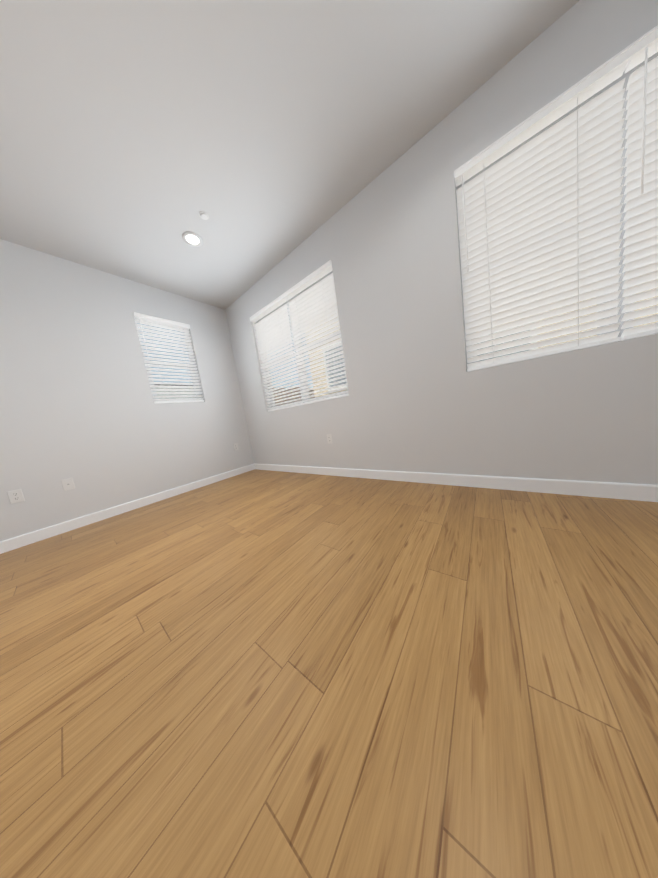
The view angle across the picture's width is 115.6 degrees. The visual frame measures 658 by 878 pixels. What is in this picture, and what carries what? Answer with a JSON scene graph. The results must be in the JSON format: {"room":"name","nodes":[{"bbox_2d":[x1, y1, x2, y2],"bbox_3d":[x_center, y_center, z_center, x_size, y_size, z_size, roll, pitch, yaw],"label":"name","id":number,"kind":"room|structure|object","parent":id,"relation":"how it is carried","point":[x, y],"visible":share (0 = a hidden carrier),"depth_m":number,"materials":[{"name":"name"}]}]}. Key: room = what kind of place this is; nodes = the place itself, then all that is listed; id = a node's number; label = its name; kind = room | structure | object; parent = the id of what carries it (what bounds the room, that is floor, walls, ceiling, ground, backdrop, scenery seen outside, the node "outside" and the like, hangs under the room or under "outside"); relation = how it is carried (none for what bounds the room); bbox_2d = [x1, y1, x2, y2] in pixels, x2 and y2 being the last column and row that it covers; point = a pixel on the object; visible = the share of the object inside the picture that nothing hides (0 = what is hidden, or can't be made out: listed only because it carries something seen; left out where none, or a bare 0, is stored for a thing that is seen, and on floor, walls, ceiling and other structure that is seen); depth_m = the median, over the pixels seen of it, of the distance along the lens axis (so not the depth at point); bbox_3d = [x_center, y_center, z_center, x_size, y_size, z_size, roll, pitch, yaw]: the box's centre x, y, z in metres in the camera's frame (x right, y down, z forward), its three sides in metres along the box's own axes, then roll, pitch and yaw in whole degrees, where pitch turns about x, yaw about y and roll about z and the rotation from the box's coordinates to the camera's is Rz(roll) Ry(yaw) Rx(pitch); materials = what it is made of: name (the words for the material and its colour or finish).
{"room":"empty room","nodes":[
{"label":"empty room","id":0,"kind":"room"},
{"bbox_2d":[0,239,253,540],"bbox_3d":[-3.157,-0.334,1.589,0.150,2.740,5.550,-3,8,38],"label":"wall","id":1,"kind":"structure","parent":0,"point":[91,418],"depth_m":2.25,"materials":[{"name":"white paint"}]},
{"bbox_2d":[7,489,24,503],"bbox_3d":[-2.806,0.515,1.855,0.008,0.116,0.072,-3,8,38],"label":"electrical outlet","id":2,"kind":"object","parent":1,"relation":"attached to","point":[15,496],"visible":1,"depth_m":1.85,"materials":[{"name":"white plastic"}]},
{"bbox_2d":[61,478,74,490],"bbox_3d":[-2.627,0.457,2.086,0.015,0.116,0.072,-3,8,38],"label":"outlet","id":3,"kind":"object","parent":1,"relation":"attached to","point":[68,484],"visible":1,"depth_m":2.09,"materials":[{"name":"white plastic"}]},
{"bbox_2d":[0,464,254,553],"bbox_3d":[-2.745,0.911,1.904,0.013,0.102,4.708,-3,8,38],"label":"baseboard","id":4,"kind":"structure","parent":1,"relation":"attached to","point":[10,544],"depth_m":2.27,"materials":[{"name":"white wood"}]},
{"bbox_2d":[135,319,201,400],"bbox_3d":[-2.235,-1.054,2.911,0.053,1.108,0.613,-3,8,38],"label":"window","id":5,"kind":"structure","parent":1,"relation":"in","point":[175,372],"depth_m":2.94,"materials":[{"name":"white plastic"}]},
{"bbox_2d":[133,312,203,402],"bbox_3d":[-2.159,-1.060,2.852,0.082,1.102,0.609,-3,8,38],"label":"window blind","id":6,"kind":"object","parent":5,"relation":"attached to","point":[138,317],"visible":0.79,"depth_m":2.82,"materials":[{"name":"white plastic"}]},
{"bbox_2d":[0,0,578,309],"bbox_3d":[-0.828,-1.875,-0.528,6.550,0.120,5.550,-3,8,38],"label":"ceiling","id":7,"kind":"structure","parent":0,"point":[138,136],"depth_m":1.31,"materials":[{"name":"white paint"}]},
{"bbox_2d":[182,232,202,246],"bbox_3d":[-1.394,-2.040,2.117,0.176,0.004,0.176,-3,8,38],"label":"recessed light","id":8,"kind":"object","parent":7,"relation":"in","point":[192,239],"visible":1,"depth_m":2.11,"materials":[{"name":"white plastic"}]},
{"bbox_2d":[199,211,208,219],"bbox_3d":[-1.147,-2.046,1.900,0.076,0.012,0.076,-3,8,38],"label":"cap","id":9,"kind":"object","parent":7,"relation":"attached to","point":[203,215],"visible":1,"depth_m":1.89,"materials":[{"name":"white"}]},
{"bbox_2d":[0,469,657,877],"bbox_3d":[-0.425,0.927,-0.200,6.550,0.100,5.550,-3,8,38],"label":"floor","id":10,"kind":"structure","parent":0,"point":[254,673],"depth_m":0.60,"materials":[{"name":"brown wood"}]},
{"bbox_2d":[225,0,657,484],"bbox_3d":[1.041,-0.951,1.707,6.400,2.740,0.150,-3,8,38],"label":"wall","id":11,"kind":"structure","parent":0,"point":[419,398],"depth_m":1.67,"materials":[{"name":"white paint"}]},
{"bbox_2d":[256,270,347,408],"bbox_3d":[-0.405,-1.173,2.814,1.518,1.408,0.053,-3,8,38],"label":"window","id":12,"kind":"structure","parent":11,"relation":"in","point":[304,290],"depth_m":2.80,"materials":[{"name":"white plastic"}]},
{"bbox_2d":[250,260,348,410],"bbox_3d":[-0.463,-1.158,2.738,1.514,1.402,0.082,-3,8,38],"label":"window blind","id":13,"kind":"object","parent":12,"relation":"attached to","point":[303,307],"visible":0.92,"depth_m":2.63,"materials":[{"name":"white plastic"}]},
{"bbox_2d":[327,434,331,443],"bbox_3d":[0.006,0.000,2.607,0.072,0.116,0.008,-3,8,38],"label":"electrical outlet","id":14,"kind":"object","parent":11,"relation":"attached to","point":[329,438],"visible":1,"depth_m":2.60,"materials":[{"name":"white plastic"}]},
{"bbox_2d":[254,464,657,501],"bbox_3d":[1.124,0.363,1.837,6.237,0.102,0.013,-3,8,38],"label":"baseboard","id":15,"kind":"structure","parent":11,"relation":"attached to","point":[636,492],"depth_m":1.63,"materials":[{"name":"white wood"}]},
{"bbox_2d":[456,52,657,371],"bbox_3d":[1.675,-1.284,1.209,1.518,1.408,0.053,-3,8,38],"label":"window","id":16,"kind":"structure","parent":11,"relation":"in","point":[631,71],"depth_m":1.21,"materials":[{"name":"white plastic"}]},
{"bbox_2d":[454,25,657,370],"bbox_3d":[1.618,-1.269,1.133,1.514,1.402,0.082,-3,8,38],"label":"window blind","id":17,"kind":"object","parent":16,"relation":"attached to","point":[539,218],"visible":0.92,"depth_m":1.26,"materials":[{"name":"white plastic"}]},
{"label":"outside","id":18,"kind":"structure","parent":0,"visible":0},
{"bbox_3d":[-0.789,0.671,5.039,90.000,0.200,90.000,-3,8,38],"label":"ground","id":19,"kind":"structure","parent":18,"visible":0},
{"bbox_2d":[155,384,314,405],"bbox_3d":[2.046,-0.337,-1.170,17.850,2.410,28.400,-3,8,38],"label":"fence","id":20,"kind":"object","parent":19,"relation":"on","point":[195,397],"depth_m":5.47,"materials":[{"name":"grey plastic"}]},
{"bbox_2d":[306,270,657,396],"bbox_3d":[7.166,-4.490,4.402,15.200,7.850,8.700,-3,8,38],"label":"neighbouring house","id":21,"kind":"structure","parent":19,"relation":"on","point":[477,349],"depth_m":5.24,"materials":[{"name":"beige paint"}]}
]}

